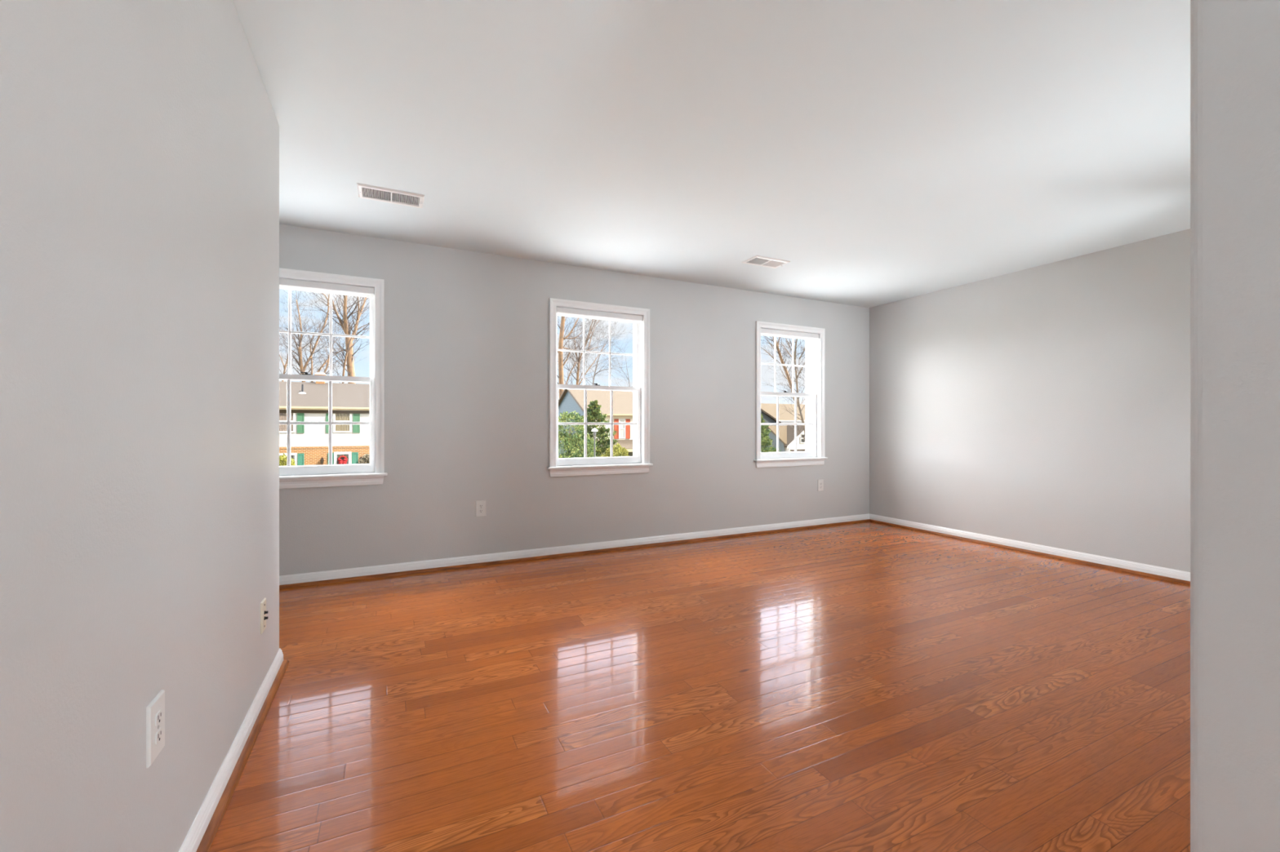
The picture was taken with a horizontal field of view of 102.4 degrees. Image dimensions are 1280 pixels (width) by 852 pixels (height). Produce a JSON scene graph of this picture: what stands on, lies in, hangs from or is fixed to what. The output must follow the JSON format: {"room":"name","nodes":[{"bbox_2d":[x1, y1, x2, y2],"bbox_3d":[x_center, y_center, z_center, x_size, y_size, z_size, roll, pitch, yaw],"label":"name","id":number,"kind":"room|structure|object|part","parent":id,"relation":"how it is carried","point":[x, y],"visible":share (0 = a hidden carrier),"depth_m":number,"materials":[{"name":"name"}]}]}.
{"room":"empty living room","nodes":[
{"label":"empty living room","id":0,"kind":"room"},
{"bbox_2d":[0,0,279,851],"bbox_3d":[-0.505,-0.135,-0.128,0.120,2.450,5.410,0,0,-26],"label":"wall","id":1,"kind":"structure","parent":0,"point":[140,139],"depth_m":0.99,"materials":[{"name":"paint"}]},
{"bbox_2d":[146,689,164,768],"bbox_3d":[-1.027,0.641,1.095,0.009,0.125,0.080,0,0,-26],"label":"wall outlet","id":2,"kind":"object","parent":1,"relation":"attached to","point":[155,710],"visible":1,"depth_m":1.08,"materials":[{"name":"white plastic"}]},
{"bbox_2d":[155,728,162,744],"bbox_3d":[-1.025,0.660,1.097,0.003,0.025,0.034,0,0,-26],"label":"receptacle","id":3,"kind":"object","parent":2,"relation":"attached to","point":[158,731],"depth_m":1.09,"materials":[{"name":"grey plastic"}]},
{"bbox_2d":[155,710,162,726],"bbox_3d":[-1.025,0.622,1.097,0.003,0.025,0.034,0,0,-26],"label":"receptacle","id":4,"kind":"object","parent":2,"relation":"attached to","point":[158,713],"depth_m":1.09,"materials":[{"name":"grey plastic"}]},
{"bbox_2d":[178,648,283,851],"bbox_3d":[-0.507,1.049,-0.122,0.146,0.082,5.423,0,0,-26],"label":"baseboard","id":5,"kind":"structure","parent":1,"relation":"attached to","point":[191,843],"depth_m":1.55,"materials":[{"name":"white wood"}]},
{"bbox_2d":[195,659,288,851],"bbox_3d":[-0.512,1.079,-0.114,0.184,0.022,5.442,0,0,-26],"label":"trim","id":6,"kind":"structure","parent":1,"relation":"attached to","point":[211,832],"depth_m":1.61,"materials":[{"name":"brown wood"}]},
{"bbox_2d":[260,597,268,634],"bbox_3d":[-1.473,0.745,2.025,0.018,0.120,0.072,0,0,-26],"label":"cable plate","id":7,"kind":"object","parent":1,"relation":"attached to","point":[263,605],"visible":1,"depth_m":2.00,"materials":[{"name":"beige plastic"}]},
{"bbox_2d":[279,223,869,576],"bbox_3d":[-0.942,-0.135,4.286,8.250,2.450,0.186,0,0,-26],"label":"wall","id":8,"kind":"structure","parent":0,"point":[467,332],"depth_m":4.21,"materials":[{"name":"paint"}]},
{"bbox_2d":[279,267,386,488],"bbox_3d":[-2.317,-0.318,3.623,0.970,1.482,0.278,0,0,-26],"label":"window","id":9,"kind":"structure","parent":8,"relation":"in","point":[330,475],"depth_m":3.67,"materials":[{"name":"white plastic"}]},
{"bbox_2d":[279,289,369,375],"bbox_3d":[-2.319,-0.652,3.627,0.738,0.593,0.016,0,0,-26],"label":"grille","id":10,"kind":"object","parent":9,"relation":"attached to","point":[289,331],"depth_m":3.62,"materials":[{"name":"white plastic"}]},
{"bbox_2d":[279,380,369,466],"bbox_3d":[-2.302,-0.021,3.591,0.738,0.589,0.016,0,0,-26],"label":"grille","id":11,"kind":"object","parent":9,"relation":"attached to","point":[288,423],"depth_m":3.64,"materials":[{"name":"white plastic"}]},
{"bbox_2d":[279,278,374,297],"bbox_3d":[-2.284,-0.965,3.555,0.804,0.072,0.036,0,0,-26],"label":"window shade","id":12,"kind":"object","parent":9,"relation":"attached to","point":[284,283],"visible":0.6,"depth_m":3.59,"materials":[{"name":"white fabric"}]},
{"bbox_3d":[-2.302,-0.009,3.591,0.806,0.691,0.032,0,0,-26],"label":"sash","id":13,"kind":"part","parent":9,"relation":"part of","materials":[{"name":"white plastic"}]},
{"bbox_3d":[-2.319,-0.660,3.627,0.806,0.677,0.030,0,0,-26],"label":"sash","id":14,"kind":"part","parent":9,"relation":"part of","materials":[{"name":"white plastic"}]},
{"bbox_2d":[475,500,486,516],"bbox_3d":[-1.245,0.646,4.031,0.080,0.125,0.009,0,0,-26],"label":"wall outlet","id":15,"kind":"object","parent":8,"relation":"attached to","point":[481,505],"visible":1,"depth_m":4.03,"materials":[{"name":"white plastic"}]},
{"bbox_2d":[279,513,869,585],"bbox_3d":[-0.917,1.049,4.188,7.908,0.082,0.013,0,0,-26],"label":"baseboard","id":16,"kind":"structure","parent":8,"relation":"attached to","point":[406,566],"depth_m":4.21,"materials":[{"name":"white"}]},
{"bbox_2d":[279,519,869,589],"bbox_3d":[-0.916,1.079,4.170,7.895,0.022,0.019,0,0,-26],"label":"trim","id":17,"kind":"structure","parent":8,"relation":"attached to","point":[474,565],"depth_m":4.20,"materials":[{"name":"brown wood"}]},
{"bbox_2d":[546,297,653,477],"bbox_3d":[-0.378,-0.318,4.564,0.970,1.482,0.278,0,0,-26],"label":"window","id":18,"kind":"structure","parent":8,"relation":"in","point":[639,463],"depth_m":4.54,"materials":[{"name":"white"}]},
{"bbox_2d":[556,318,635,386],"bbox_3d":[-0.380,-0.652,4.569,0.738,0.593,0.016,0,0,-26],"label":"grille","id":19,"kind":"object","parent":18,"relation":"attached to","point":[584,351],"depth_m":4.55,"materials":[{"name":"white plastic"}]},
{"bbox_2d":[558,390,636,457],"bbox_3d":[-0.362,-0.021,4.533,0.738,0.589,0.016,0,0,-26],"label":"grille","id":20,"kind":"object","parent":18,"relation":"attached to","point":[585,424],"depth_m":4.56,"materials":[{"name":"white plastic"}]},
{"bbox_3d":[-0.362,-0.009,4.533,0.806,0.691,0.032,0,0,-26],"label":"sash","id":21,"kind":"part","parent":18,"relation":"part of","materials":[{"name":"white plastic"}]},
{"bbox_2d":[556,306,642,324],"bbox_3d":[-0.345,-0.965,4.497,0.804,0.072,0.036,0,0,-26],"label":"window shade","id":22,"kind":"object","parent":18,"relation":"attached to","point":[565,312],"visible":0.92,"depth_m":4.48,"materials":[{"name":"white fabric"}]},
{"bbox_3d":[-0.380,-0.660,4.569,0.806,0.677,0.030,0,0,-26],"label":"sash","id":23,"kind":"part","parent":18,"relation":"part of","materials":[{"name":"white plastic"}]},
{"bbox_2d":[754,320,827,467],"bbox_3d":[1.543,-0.318,5.497,0.967,1.482,0.278,0,0,-26],"label":"window","id":24,"kind":"structure","parent":8,"relation":"in","point":[814,454],"depth_m":5.56,"materials":[{"name":"white plastic"}]},
{"bbox_2d":[760,337,810,392],"bbox_3d":[1.541,-0.652,5.502,0.735,0.593,0.016,0,0,-26],"label":"grille","id":25,"kind":"object","parent":24,"relation":"attached to","point":[793,365],"depth_m":5.55,"materials":[{"name":"white plastic"}]},
{"bbox_2d":[760,395,813,452],"bbox_3d":[1.559,-0.021,5.466,0.735,0.589,0.016,0,0,-26],"label":"grille","id":26,"kind":"object","parent":24,"relation":"attached to","point":[777,424],"depth_m":5.51,"materials":[{"name":"white plastic"}]},
{"bbox_3d":[1.559,-0.009,5.466,0.803,0.691,0.032,0,0,-26],"label":"sash","id":27,"kind":"part","parent":24,"relation":"part of","materials":[{"name":"white plastic"}]},
{"bbox_2d":[760,328,818,340],"bbox_3d":[1.576,-0.965,5.430,0.801,0.072,0.036,0,0,-26],"label":"window shade","id":28,"kind":"object","parent":24,"relation":"attached to","point":[768,332],"visible":0.92,"depth_m":5.41,"materials":[{"name":"white fabric"}]},
{"bbox_3d":[1.541,-0.660,5.502,0.803,0.677,0.030,0,0,-26],"label":"sash","id":29,"kind":"part","parent":24,"relation":"part of","materials":[{"name":"white plastic"}]},
{"bbox_2d":[817,479,823,491],"bbox_3d":[1.961,0.644,5.588,0.080,0.125,0.009,0,0,-26],"label":"wall outlet","id":30,"kind":"object","parent":8,"relation":"attached to","point":[820,482],"visible":1,"depth_m":5.59,"materials":[{"name":"white plastic"}]},
{"bbox_2d":[208,521,1190,851],"bbox_3d":[0.570,1.150,1.172,8.250,0.120,7.110,0,0,-26],"label":"floor","id":31,"kind":"structure","parent":0,"point":[868,686],"depth_m":2.04,"materials":[{"name":"brown wood"}]},
{"bbox_2d":[232,0,1190,307],"bbox_3d":[0.570,-1.435,1.172,8.250,0.150,7.110,0,0,-26],"label":"ceiling","id":32,"kind":"structure","parent":0,"point":[886,151],"depth_m":2.37,"materials":[{"name":"paint"}]},
{"bbox_2d":[356,182,424,208],"bbox_3d":[-1.468,-1.351,3.042,0.350,0.019,0.194,0,0,-26],"label":"ceiling vent","id":33,"kind":"object","parent":32,"relation":"in","point":[365,191],"visible":1,"depth_m":3.03,"materials":[{"name":"white metal"}]},
{"bbox_2d":[741,255,790,268],"bbox_3d":[1.041,-1.351,4.261,0.350,0.019,0.194,0,0,-26],"label":"ceiling vent","id":34,"kind":"object","parent":32,"relation":"in","point":[759,260],"visible":1,"depth_m":4.24,"materials":[{"name":"white metal"}]},
{"bbox_2d":[869,228,1190,572],"bbox_3d":[4.235,-0.135,2.848,0.192,2.450,6.924,0,0,-26],"label":"wall","id":35,"kind":"structure","parent":0,"point":[1048,405],"depth_m":4.29,"materials":[{"name":"paint"}]},
{"bbox_2d":[869,514,1190,581],"bbox_3d":[3.491,1.049,4.146,0.013,0.082,3.939,0,0,-26],"label":"baseboard","id":36,"kind":"structure","parent":35,"relation":"attached to","point":[1166,572],"depth_m":4.29,"materials":[{"name":"white"}]},
{"bbox_2d":[869,519,1190,585],"bbox_3d":[3.480,1.079,4.133,0.019,0.022,3.926,0,0,-26],"label":"trim","id":37,"kind":"structure","parent":35,"relation":"attached to","point":[1172,580],"depth_m":4.28,"materials":[{"name":"brown wood"}]},
{"bbox_2d":[1190,0,1279,851],"bbox_3d":[2.491,-0.135,1.404,4.208,2.450,0.120,0,0,-26],"label":"wall","id":38,"kind":"structure","parent":0,"point":[1235,44],"depth_m":0.51,"materials":[{"name":"paint"}]},
{"label":"outside","id":39,"kind":"structure","parent":0,"visible":0},
{"bbox_3d":[-12.585,4.440,71.705,280.000,0.300,220.000,0,0,-26],"label":"ground","id":40,"kind":"structure","parent":39,"visible":0},
{"bbox_2d":[279,453,295,466],"bbox_3d":[-18.082,2.829,25.769,3.211,2.962,1.616,0,0,-34],"label":"leafy shrub","id":41,"kind":"object","parent":40,"relation":"on","point":[282,458],"visible":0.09,"depth_m":25.68,"materials":[{"name":"green plant"}]},
{"bbox_2d":[279,323,318,381],"bbox_3d":[-34.330,-3.577,49.655,6.439,15.734,6.270,0,0,-26],"label":"bare tree","id":42,"kind":"object","parent":40,"relation":"on","point":[286,362],"visible":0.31,"depth_m":49.17,"materials":[{"name":"beige plant"}]},
{"bbox_2d":[279,289,357,382],"bbox_3d":[-28.961,-5.811,45.497,8.790,20.203,6.687,0,0,7],"label":"bare tree","id":43,"kind":"object","parent":40,"relation":"on","point":[300,349],"visible":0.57,"depth_m":44.96,"materials":[{"name":"beige plant"}]},
{"bbox_2d":[279,372,369,466],"bbox_3d":[-22.550,0.450,31.560,17.500,7.680,9.480,0,0,-26],"label":"house","id":44,"kind":"structure","parent":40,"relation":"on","point":[309,401],"depth_m":29.29,"materials":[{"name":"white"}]},
{"bbox_2d":[279,413,293,431],"bbox_3d":[-19.379,-0.259,28.154,0.710,1.083,0.026,0,0,-26],"label":"window","id":45,"kind":"structure","parent":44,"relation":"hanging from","point":[282,416],"depth_m":28.11,"materials":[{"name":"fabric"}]},
{"bbox_2d":[297,413,304,433],"bbox_3d":[-18.742,-0.250,28.445,0.330,1.280,0.050,0,0,-26],"label":"shutter","id":46,"kind":"object","parent":44,"relation":"hanging from","point":[300,416],"depth_m":28.44,"materials":[{"name":"green"}]},
{"bbox_2d":[297,453,304,466],"bbox_3d":[-18.714,2.300,28.420,0.300,1.580,0.050,0,0,-26],"label":"shutter","id":47,"kind":"object","parent":44,"relation":"hanging from","point":[300,455],"depth_m":28.42,"materials":[{"name":"teal"}]},
{"bbox_2d":[325,413,328,432],"bbox_3d":[-17.524,-0.250,29.037,0.320,1.280,0.050,0,0,-26],"label":"shutter","id":48,"kind":"object","parent":44,"relation":"hanging from","point":[326,415],"depth_m":28.99,"materials":[{"name":"green"}]},
{"bbox_2d":[328,453,333,464],"bbox_3d":[-17.436,2.300,29.041,0.280,1.580,0.050,0,0,-26],"label":"shutter","id":49,"kind":"object","parent":44,"relation":"hanging from","point":[328,453],"depth_m":29.06,"materials":[{"name":"teal"}]},
{"bbox_2d":[335,413,349,431],"bbox_3d":[-16.941,-0.259,29.338,0.710,1.083,0.026,0,0,-26],"label":"window","id":50,"kind":"structure","parent":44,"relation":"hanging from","point":[339,417],"depth_m":29.33,"materials":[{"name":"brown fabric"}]},
{"bbox_2d":[337,454,347,464],"bbox_3d":[-16.828,1.952,29.169,0.533,0.692,0.229,0,0,-26],"label":"wreath","id":51,"kind":"object","parent":44,"relation":"attached to","point":[344,460],"visible":0.98,"depth_m":29.13,"materials":[{"name":"red"}]},
{"bbox_3d":[-16.901,2.925,29.289,0.580,2.630,0.050,0,0,-26],"label":"door","id":52,"kind":"part","parent":44,"relation":"part of","materials":[{"name":"red"}]},
{"bbox_3d":[-16.899,2.880,29.285,0.860,2.820,0.080,0,0,-26],"label":"door frame","id":53,"kind":"part","parent":44,"relation":"part of","materials":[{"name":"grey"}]},
{"bbox_2d":[351,452,358,464],"bbox_3d":[-16.357,2.300,29.565,0.320,1.580,0.050,0,0,-26],"label":"shutter","id":54,"kind":"object","parent":44,"relation":"hanging from","point":[354,455],"depth_m":29.55,"materials":[{"name":"teal"}]},
{"bbox_2d":[352,413,359,432],"bbox_3d":[-16.314,-0.250,29.625,0.350,1.280,0.050,0,0,-26],"label":"shutter","id":55,"kind":"object","parent":44,"relation":"hanging from","point":[356,417],"depth_m":29.62,"materials":[{"name":"green"}]},
{"bbox_2d":[282,291,369,383],"bbox_3d":[-23.719,-5.588,40.146,9.606,19.757,8.950,0,0,-26],"label":"bare tree","id":56,"kind":"object","parent":40,"relation":"on","point":[344,324],"visible":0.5,"depth_m":40.75,"materials":[{"name":"beige plant"}]},
{"bbox_2d":[358,453,369,463],"bbox_3d":[-14.928,2.890,28.324,1.051,2.801,1.038,0,0,-26],"label":"bare shrub","id":57,"kind":"object","parent":40,"relation":"on","point":[366,459],"visible":0.12,"depth_m":28.08,"materials":[{"name":"grey plant"}]},
{"bbox_2d":[558,411,596,458],"bbox_3d":[-3.095,1.791,23.193,2.507,5.012,1.755,0,0,-26],"label":"shrub","id":58,"kind":"object","parent":40,"relation":"on","point":[567,438],"visible":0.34,"depth_m":22.95,"materials":[{"name":"green plant"}]},
{"bbox_2d":[556,315,623,398],"bbox_3d":[-4.885,-6.307,46.542,9.770,21.196,6.434,0,0,-32],"label":"bare tree","id":59,"kind":"object","parent":40,"relation":"on","point":[561,364],"visible":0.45,"depth_m":45.57,"materials":[{"name":"beige plant"}]},
{"bbox_2d":[556,317,630,385],"bbox_3d":[-5.428,-6.347,52.816,9.486,21.275,7.748,0,0,-18],"label":"bare tree","id":60,"kind":"object","parent":40,"relation":"on","point":[579,358],"visible":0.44,"depth_m":52.57,"materials":[{"name":"beige plant"}]},
{"bbox_2d":[591,427,597,457],"bbox_3d":[-1.923,2.186,21.855,0.260,4.208,0.254,0,0,-26],"label":"street lamp","id":61,"kind":"object","parent":40,"relation":"on","point":[594,430],"visible":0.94,"depth_m":21.81,"materials":[{"name":"grey metal"}]},
{"bbox_2d":[558,389,633,457],"bbox_3d":[-0.353,0.610,41.994,11.450,7.360,10.540,0,0,-26],"label":"house","id":62,"kind":"structure","parent":40,"relation":"on","point":[570,401],"depth_m":38.43,"materials":[{"name":"beige"}]},
{"bbox_2d":[613,418,618,439],"bbox_3d":[-1.698,0.205,36.944,0.340,1.430,0.050,0,0,-26],"label":"shutter","id":63,"kind":"object","parent":62,"relation":"hanging from","point":[615,420],"depth_m":36.94,"materials":[{"name":"red"}]},
{"bbox_2d":[619,420,624,437],"bbox_3d":[-1.300,0.210,37.155,0.380,1.261,0.026,0,0,-26],"label":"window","id":64,"kind":"structure","parent":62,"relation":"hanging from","point":[621,427],"depth_m":37.14,"materials":[{"name":"white glass"}]},
{"bbox_2d":[625,418,630,439],"bbox_3d":[-0.879,0.205,37.342,0.360,1.430,0.050,0,0,-26],"label":"shutter","id":65,"kind":"object","parent":62,"relation":"hanging from","point":[627,420],"depth_m":37.32,"materials":[{"name":"red"}]},
{"bbox_2d":[574,400,620,457],"bbox_3d":[-2.588,1.404,29.317,4.460,5.860,4.886,0,0,-30],"label":"evergreen tree","id":66,"kind":"object","parent":40,"relation":"on","point":[593,412],"visible":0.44,"depth_m":29.20,"materials":[{"name":"green plant"}]},
{"bbox_2d":[578,340,631,385],"bbox_3d":[-3.737,-3.366,60.089,8.502,15.313,4.332,0,0,1],"label":"bare tree","id":67,"kind":"object","parent":40,"relation":"on","point":[607,340],"visible":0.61,"depth_m":59.63,"materials":[{"name":"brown plant"}]},
{"bbox_2d":[599,443,629,457],"bbox_3d":[-1.289,2.573,26.660,2.966,3.464,1.742,0,0,-26],"label":"shrub","id":68,"kind":"object","parent":40,"relation":"on","point":[624,451],"visible":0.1,"depth_m":26.53,"materials":[{"name":"green plant"}]},
{"bbox_2d":[602,342,630,386],"bbox_3d":[-3.286,-3.967,67.374,5.288,16.513,5.532,0,0,-26],"label":"bare tree","id":69,"kind":"object","parent":40,"relation":"on","point":[628,342],"visible":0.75,"depth_m":67.93,"materials":[{"name":"grey plant"}]},
{"bbox_2d":[760,413,781,453],"bbox_3d":[6.857,1.755,29.953,3.741,5.073,3.506,0,0,-11],"label":"evergreen tree","id":70,"kind":"object","parent":40,"relation":"on","point":[764,437],"visible":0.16,"depth_m":29.70,"materials":[{"name":"green plant"}]},
{"bbox_2d":[760,335,799,404],"bbox_3d":[15.435,-5.990,59.754,6.615,20.566,10.123,0,0,41],"label":"bare tree","id":71,"kind":"object","parent":40,"relation":"on","point":[780,356],"visible":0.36,"depth_m":58.90,"materials":[{"name":"beige plant"}]},
{"bbox_2d":[760,425,804,452],"bbox_3d":[14.776,2.070,42.303,10.700,4.440,4.800,0,0,-26],"label":"house","id":72,"kind":"structure","parent":40,"relation":"on","point":[786,433],"depth_m":39.10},
{"bbox_2d":[760,403,804,426],"bbox_3d":[13.493,1.040,50.451,20.150,6.500,9.380,0,0,-26],"label":"roof","id":73,"kind":"structure","parent":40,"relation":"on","point":[768,411],"depth_m":48.24,"materials":[{"name":"beige"}]},
{"bbox_2d":[767,337,804,440],"bbox_3d":[10.072,-2.138,32.257,5.853,12.858,6.664,0,0,-3],"label":"bare tree","id":74,"kind":"object","parent":40,"relation":"on","point":[798,405],"visible":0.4,"depth_m":32.55,"materials":[{"name":"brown plant"}]}
]}

